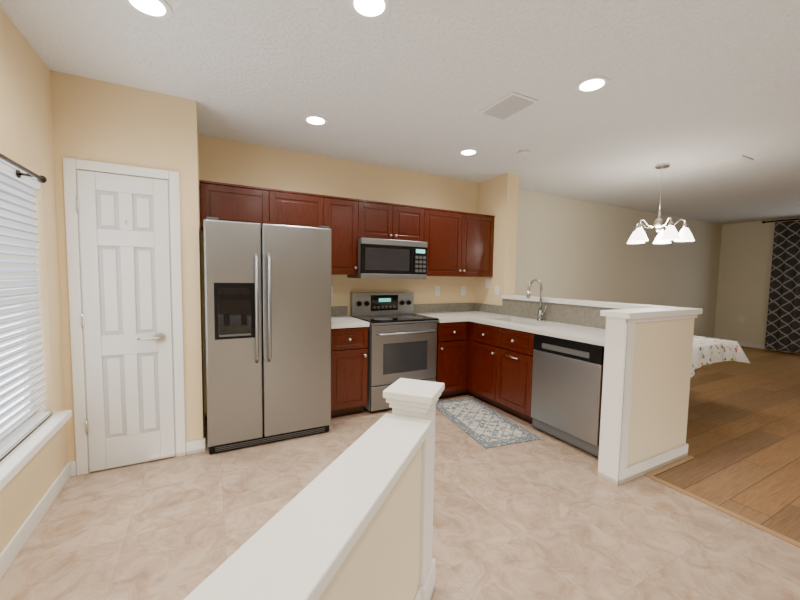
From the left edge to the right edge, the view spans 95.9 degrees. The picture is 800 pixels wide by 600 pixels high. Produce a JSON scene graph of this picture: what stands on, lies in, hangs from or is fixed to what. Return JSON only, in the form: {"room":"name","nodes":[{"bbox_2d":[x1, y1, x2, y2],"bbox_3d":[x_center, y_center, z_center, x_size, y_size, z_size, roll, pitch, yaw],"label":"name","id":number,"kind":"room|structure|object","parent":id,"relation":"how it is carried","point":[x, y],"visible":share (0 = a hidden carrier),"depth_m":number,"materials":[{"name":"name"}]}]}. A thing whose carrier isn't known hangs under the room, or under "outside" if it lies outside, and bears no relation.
{"room":"kitchen","nodes":[
{"label":"kitchen","id":0,"kind":"room"},
{"bbox_2d":[0,7,67,552],"bbox_3d":[-0.813,0.079,-0.407,0.120,2.610,6.230,-1,4,-28],"label":"wall","id":1,"kind":"structure","parent":0,"point":[26,134],"depth_m":2.07,"materials":[{"name":"beige paint"}]},
{"bbox_2d":[0,288,33,442],"bbox_3d":[-1.830,0.046,1.427,0.035,1.400,1.520,-1,4,-28],"label":"window unit","id":2,"kind":"structure","parent":1,"relation":"in","point":[14,412],"depth_m":1.99,"materials":[{"name":"white"}]},
{"bbox_2d":[0,159,49,458],"bbox_3d":[-1.769,0.045,1.459,0.063,1.396,1.504,-1,4,-28],"label":"window blinds","id":3,"kind":"object","parent":2,"relation":"attached to","point":[19,259],"visible":0.96,"depth_m":1.88,"materials":[{"name":"white plastic"}]},
{"bbox_2d":[0,153,46,182],"bbox_3d":[-1.592,-0.596,1.270,0.088,0.040,1.505,-1,4,-28],"label":"curtain rod","id":4,"kind":"object","parent":1,"relation":"attached to","point":[40,178],"visible":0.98,"depth_m":1.79,"materials":[{"name":"brown metal"}]},
{"bbox_2d":[0,410,71,490],"bbox_3d":[-1.772,0.798,1.515,0.195,0.110,1.620,-1,4,-28],"label":"window sill","id":5,"kind":"structure","parent":1,"relation":"in","point":[16,460],"depth_m":1.79,"materials":[{"name":"white wood"}]},
{"bbox_2d":[0,461,76,579],"bbox_3d":[-0.778,1.328,-0.267,0.030,0.100,6.080,-1,4,-28],"label":"baseboard","id":6,"kind":"structure","parent":1,"relation":"attached to","point":[16,544],"depth_m":1.90,"materials":[{"name":"white wood"}]},
{"bbox_2d":[50,70,203,471],"bbox_3d":[-2.086,-0.157,2.841,0.910,2.610,0.820,-1,4,-28],"label":"wall","id":7,"kind":"structure","parent":0,"point":[100,121],"depth_m":2.46,"materials":[{"name":"beige paint"}]},
{"bbox_2d":[63,157,185,475],"bbox_3d":[-1.872,0.132,2.500,0.630,2.085,0.020,-1,4,-28],"label":"door frame","id":8,"kind":"structure","parent":7,"relation":"attached to","point":[71,166],"depth_m":2.41,"materials":[{"name":"white wood"}]},
{"bbox_2d":[76,170,174,471],"bbox_3d":[-1.860,0.164,2.468,0.499,2.003,0.086,-1,4,-28],"label":"pantry door","id":9,"kind":"structure","parent":7,"relation":"in","point":[126,320],"depth_m":2.48,"materials":[{"name":"white wood"}]},
{"bbox_2d":[319,445,421,599],"bbox_3d":[-0.321,0.941,0.502,0.116,0.785,2.027,2,4,20],"label":"wall","id":10,"kind":"structure","parent":0,"point":[381,561],"depth_m":1.11,"materials":[{"name":"beige paint"}]},
{"bbox_2d":[183,413,431,599],"bbox_3d":[-0.315,0.563,0.477,0.196,0.094,2.027,2,4,20],"label":"trim","id":11,"kind":"structure","parent":10,"relation":"on","point":[301,544],"depth_m":0.80,"materials":[{"name":"white wood"}]},
{"bbox_2d":[383,378,444,599],"bbox_3d":[0.054,0.814,1.516,0.204,0.917,0.204,2,4,20],"label":"newel post","id":12,"kind":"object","parent":10,"relation":"attached to","point":[414,398],"depth_m":1.45,"materials":[{"name":"white wood"}]},
{"bbox_2d":[415,589,421,599],"bbox_3d":[-0.329,1.268,0.518,0.144,0.130,2.014,2,4,20],"label":"baseboard","id":13,"kind":"structure","parent":10,"relation":"attached to","point":[418,595],"depth_m":1.41,"materials":[{"name":"white wood"}]},
{"bbox_2d":[0,394,799,599],"bbox_3d":[0.812,1.351,0.985,4.250,0.060,7.000,-1,4,-28],"label":"floor","id":14,"kind":"structure","parent":0,"point":[546,516],"depth_m":1.96,"materials":[{"name":"beige tile"}]},
{"bbox_2d":[203,217,331,453],"bbox_3d":[-1.173,0.251,3.178,0.945,1.765,0.892,-1,4,-28],"label":"fridge","id":15,"kind":"object","parent":14,"relation":"on","point":[268,325],"visible":1,"depth_m":2.82,"materials":[{"name":"grey metal"}]},
{"bbox_2d":[331,327,367,417],"bbox_3d":[-0.626,0.678,3.681,0.388,0.880,0.610,-1,4,-28],"label":"base cabinet","id":16,"kind":"object","parent":14,"relation":"on","point":[349,351],"depth_m":3.42,"materials":[{"name":"brown wood"}]},
{"bbox_2d":[331,306,368,328],"bbox_3d":[-0.612,0.164,3.634,0.393,0.148,0.638,-1,4,-28],"label":"countertop","id":17,"kind":"structure","parent":16,"relation":"on","point":[339,318],"depth_m":3.56,"materials":[{"name":"white stone"}]},
{"bbox_2d":[350,292,438,411],"bbox_3d":[-0.061,0.521,3.915,0.774,1.180,0.667,-1,4,-28],"label":"stove","id":18,"kind":"object","parent":14,"relation":"on","point":[402,339],"visible":0.71,"depth_m":3.71,"materials":[{"name":"grey metal"}]},
{"bbox_2d":[435,321,466,398],"bbox_3d":[0.453,0.657,4.250,0.423,0.880,0.610,-1,4,-28],"label":"base cabinet","id":19,"kind":"object","parent":14,"relation":"on","point":[451,365],"depth_m":3.98,"materials":[{"name":"brown wood"}]},
{"bbox_2d":[413,303,466,322],"bbox_3d":[0.437,0.144,4.185,0.355,0.148,0.642,-1,4,-28],"label":"countertop","id":20,"kind":"structure","parent":19,"relation":"on","point":[446,312],"depth_m":4.43,"materials":[{"name":"white stone"}]},
{"bbox_2d":[436,397,540,448],"bbox_3d":[0.759,1.148,3.499,0.550,0.008,1.100,0,4,-20],"label":"rug","id":21,"kind":"object","parent":14,"relation":"on","point":[483,425],"visible":0.85,"depth_m":3.37,"materials":[{"name":"grey fabric"}]},
{"bbox_2d":[467,321,518,396],"bbox_3d":[0.912,0.654,4.411,0.583,0.880,0.755,-1,4,-28],"label":"base cabinet","id":22,"kind":"object","parent":14,"relation":"on","point":[475,331],"depth_m":3.95,"materials":[{"name":"brown wood"}]},
{"bbox_2d":[455,299,616,345],"bbox_3d":[1.259,0.243,3.691,0.632,0.430,2.294,-1,4,-28],"label":"countertop","id":23,"kind":"structure","parent":22,"relation":"on","point":[582,323],"depth_m":3.59,"materials":[{"name":"white stone"}]},
{"bbox_2d":[526,279,546,320],"bbox_3d":[1.412,0.001,3.724,0.236,0.437,0.111,-1,4,-28],"label":"faucet","id":24,"kind":"object","parent":23,"relation":"on","point":[540,312],"visible":1,"depth_m":3.77,"materials":[{"name":"silver metal"}]},
{"bbox_2d":[475,337,533,423],"bbox_3d":[1.254,0.812,3.769,0.583,0.660,0.828,-1,4,-28],"label":"base cabinet","id":25,"kind":"object","parent":14,"relation":"on","point":[490,365],"depth_m":3.55,"materials":[{"name":"brown wood"}]},
{"bbox_2d":[531,334,604,457],"bbox_3d":[1.591,0.753,3.106,0.584,0.876,0.643,-1,4,-28],"label":"dishwasher","id":26,"kind":"object","parent":14,"relation":"on","point":[567,384],"visible":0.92,"depth_m":2.92,"materials":[{"name":"grey metal"}]},
{"bbox_2d":[0,0,799,224],"bbox_3d":[3.870,-1.380,2.399,11.070,0.080,7.000,-1,4,-28],"label":"ceiling","id":27,"kind":"structure","parent":0,"point":[684,93],"depth_m":2.29,"materials":[{"name":"white paint"}]},
{"bbox_2d":[124,0,171,18],"bbox_3d":[-1.169,-1.369,1.671,0.190,0.008,0.190,-1,4,-28],"label":"recessed light","id":28,"kind":"object","parent":27,"relation":"in","point":[157,9],"visible":1,"depth_m":1.69,"materials":[{"name":"white"}]},
{"bbox_2d":[303,115,327,125],"bbox_3d":[-0.677,-1.443,2.901,0.190,0.008,0.190,-1,4,-28],"label":"recessed light","id":29,"kind":"object","parent":27,"relation":"in","point":[317,120],"visible":1,"depth_m":2.89,"materials":[{"name":"white"}]},
{"bbox_2d":[349,0,389,19],"bbox_3d":[-0.140,-1.351,1.651,0.190,0.008,0.190,-1,4,-28],"label":"recessed light","id":30,"kind":"object","parent":27,"relation":"in","point":[371,9],"visible":1,"depth_m":1.67,"materials":[{"name":"white"}]},
{"bbox_2d":[459,149,477,155],"bbox_3d":[0.681,-1.466,3.584,0.190,0.008,0.190,-1,4,-28],"label":"recessed light","id":31,"kind":"object","parent":27,"relation":"in","point":[467,152],"visible":1,"depth_m":3.58,"materials":[{"name":"white"}]},
{"bbox_2d":[478,92,537,119],"bbox_3d":[0.776,-1.393,2.614,0.240,0.022,0.350,-1,4,-28],"label":"ceiling vent","id":32,"kind":"object","parent":27,"relation":"in","point":[508,105],"visible":1,"depth_m":2.58,"materials":[{"name":"white metal"}]},
{"bbox_2d":[517,150,529,156],"bbox_3d":[1.222,-1.442,3.567,0.124,0.036,0.124,-1,4,-28],"label":"smoke detector","id":33,"kind":"object","parent":27,"relation":"attached to","point":[523,153],"visible":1,"depth_m":3.53,"materials":[{"name":"white plastic"}]},
{"bbox_2d":[575,76,608,92],"bbox_3d":[1.224,-1.373,2.303,0.190,0.008,0.190,-1,4,-28],"label":"recessed light","id":34,"kind":"object","parent":27,"relation":"in","point":[591,84],"visible":1,"depth_m":2.29,"materials":[{"name":"white"}]},
{"bbox_2d":[627,163,694,243],"bbox_3d":[2.818,-1.049,3.944,0.619,0.820,0.599,-1,4,-28],"label":"pendant chandelier","id":35,"kind":"object","parent":27,"relation":"hanging from","point":[663,236],"visible":1,"depth_m":3.87,"materials":[{"name":"white glass"}]},
{"bbox_2d":[700,155,752,168],"bbox_3d":[3.394,-1.430,3.760,0.260,0.016,0.350,-1,4,-28],"label":"ceiling vent","id":36,"kind":"object","parent":27,"relation":"in","point":[727,162],"visible":0.98,"depth_m":3.73,"materials":[{"name":"white metal"}]},
{"bbox_2d":[199,134,721,417],"bbox_3d":[2.640,-0.274,5.743,10.160,2.610,0.100,-1,4,-28],"label":"wall","id":37,"kind":"structure","parent":0,"point":[568,248],"depth_m":5.34,"materials":[{"name":"beige paint"}]},
{"bbox_2d":[199,180,326,230],"bbox_3d":[-1.274,-0.819,3.384,1.046,0.385,0.330,-1,4,-28],"label":"upper cabinet","id":38,"kind":"object","parent":37,"relation":"attached to","point":[223,201],"depth_m":3.22,"materials":[{"name":"brown wood"}]},
{"bbox_2d":[327,195,358,274],"bbox_3d":[-0.658,-0.644,3.723,0.355,0.760,0.330,-1,4,-28],"label":"upper cabinet","id":39,"kind":"object","parent":37,"relation":"attached to","point":[342,212],"depth_m":3.59,"materials":[{"name":"brown wood"}]},
{"bbox_2d":[359,199,426,241],"bbox_3d":[-0.153,-0.840,3.976,0.780,0.385,0.330,-1,4,-28],"label":"upper cabinet","id":40,"kind":"object","parent":37,"relation":"attached to","point":[377,220],"depth_m":3.83,"materials":[{"name":"brown wood"}]},
{"bbox_2d":[347,238,426,278],"bbox_3d":[-0.139,-0.439,3.963,0.772,0.406,0.419,-1,4,-28],"label":"microwave","id":41,"kind":"object","parent":40,"relation":"attached to","point":[388,259],"visible":0.96,"depth_m":3.76,"materials":[{"name":"grey metal"}]},
{"bbox_2d":[435,286,439,295],"bbox_3d":[0.470,-0.114,4.545,0.072,0.116,0.008,-1,4,-28],"label":"electrical outlet plate","id":42,"kind":"object","parent":37,"relation":"attached to","point":[437,288],"depth_m":4.54,"materials":[{"name":"white plastic"}]},
{"bbox_2d":[427,208,494,276],"bbox_3d":[0.641,-0.668,4.409,1.023,0.760,0.330,-1,4,-28],"label":"upper cabinet","id":43,"kind":"object","parent":37,"relation":"attached to","point":[460,244],"depth_m":4.25,"materials":[{"name":"brown wood"}]},
{"bbox_2d":[461,286,465,294],"bbox_3d":[0.833,-0.121,4.737,0.072,0.116,0.008,-1,4,-28],"label":"electrical outlet plate","id":44,"kind":"object","parent":37,"relation":"attached to","point":[463,288],"depth_m":4.73,"materials":[{"name":"white plastic"}]},
{"bbox_2d":[475,173,518,305],"bbox_3d":[1.213,-0.223,4.634,0.180,2.610,0.530,-1,4,-28],"label":"wall","id":45,"kind":"structure","parent":0,"point":[498,197],"depth_m":4.41,"materials":[{"name":"beige paint"}]},
{"bbox_2d":[485,279,489,287],"bbox_3d":[1.118,-0.208,4.613,0.008,0.116,0.072,-1,4,-28],"label":"electrical outlet plate","id":46,"kind":"object","parent":45,"relation":"attached to","point":[487,284],"depth_m":4.61,"materials":[{"name":"white plastic"}]},
{"bbox_2d":[494,286,498,294],"bbox_3d":[1.196,-0.117,4.469,0.008,0.116,0.072,-1,4,-28],"label":"electrical outlet plate","id":47,"kind":"object","parent":45,"relation":"attached to","point":[496,292],"depth_m":4.46,"materials":[{"name":"white plastic"}]},
{"bbox_2d":[627,318,694,466],"bbox_3d":[1.819,0.666,2.640,0.880,1.120,0.130,-1,4,-28],"label":"wall","id":48,"kind":"structure","parent":0,"point":[662,360],"depth_m":2.59,"materials":[{"name":"beige paint"}]},
{"bbox_2d":[598,321,635,485],"bbox_3d":[1.465,0.688,2.448,0.097,1.090,0.142,-1,4,-28],"label":"end post","id":49,"kind":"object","parent":48,"relation":"attached to","point":[616,396],"depth_m":2.41,"materials":[{"name":"white"}]},
{"bbox_2d":[626,443,687,481],"bbox_3d":[1.877,1.179,2.628,0.785,0.100,0.014,-1,4,-28],"label":"baseboard","id":50,"kind":"structure","parent":48,"relation":"attached to","point":[634,471],"depth_m":2.61,"materials":[{"name":"white wood"}]},
{"bbox_2d":[690,336,749,376],"bbox_3d":[2.702,0.771,4.006,1.292,0.757,1.412,-1,4,-28],"label":"tablecloth","id":51,"kind":"object","parent":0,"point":[706,350],"visible":0.17,"depth_m":3.54,"materials":[{"name":"white fabric"}]},
{"bbox_2d":[644,455,799,547],"bbox_3d":[3.005,1.367,0.760,0.622,0.007,4.354,-1,4,-28],"label":"threshold strip","id":52,"kind":"object","parent":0,"point":[652,474],"depth_m":2.25,"materials":[{"name":"brown wood"}]},
{"bbox_2d":[655,346,799,542],"bbox_3d":[5.449,1.263,3.434,7.400,0.060,7.000,-1,4,-28],"label":"floor","id":53,"kind":"structure","parent":0,"point":[743,432],"depth_m":3.13,"materials":[{"name":"brown wood"}]},
{"bbox_2d":[714,217,799,343],"bbox_3d":[8.698,-0.131,5.049,0.100,2.610,7.000,-1,4,-28],"label":"wall","id":54,"kind":"structure","parent":0,"point":[745,262],"depth_m":7.62,"materials":[{"name":"beige paint"}]},
{"bbox_2d":[738,315,744,322],"bbox_3d":[7.262,0.399,7.674,0.006,0.160,0.100,-1,4,-28],"label":"electrical outlet plate","id":55,"kind":"object","parent":54,"relation":"attached to","point":[741,319],"depth_m":7.67,"materials":[{"name":"white plastic"}]},
{"bbox_2d":[717,338,799,353],"bbox_3d":[8.627,1.122,5.106,0.014,0.100,6.800,-1,4,-28],"label":"baseboard","id":56,"kind":"structure","parent":54,"relation":"attached to","point":[747,344],"depth_m":7.49,"materials":[{"name":"white wood"}]},
{"bbox_2d":[762,218,799,222],"bbox_3d":[7.870,-1.497,6.337,0.113,0.050,2.225,-1,4,-28],"label":"curtain rod","id":57,"kind":"object","parent":54,"relation":"attached to","point":[780,220],"visible":1,"depth_m":7.06,"materials":[{"name":"black metal"}]},
{"bbox_2d":[765,220,799,352],"bbox_3d":[7.750,-0.227,6.542,0.070,2.515,1.530,-1,4,-28],"label":"curtain","id":58,"kind":"object","parent":57,"relation":"hanging from","point":[783,326],"visible":0.94,"depth_m":7.03,"materials":[{"name":"black fabric"}]},
{"bbox_3d":[1.712,0.597,3.656,0.120,1.120,1.770,-1,4,-28],"label":"wall","id":59,"kind":"structure","parent":0,"visible":0},
{"bbox_2d":[502,295,702,317],"bbox_3d":[1.760,0.038,3.545,0.190,0.070,1.933,-1,4,-28],"label":"trim","id":60,"kind":"structure","parent":59,"relation":"on","point":[695,311],"depth_m":3.40,"materials":[{"name":"white"}]},
{"bbox_2d":[600,306,691,322],"bbox_3d":[1.741,0.104,2.554,0.750,0.070,0.195,-1,4,-28],"label":"trim","id":61,"kind":"structure","parent":59,"relation":"on","point":[627,313],"depth_m":2.46,"materials":[{"name":"white"}]}
]}

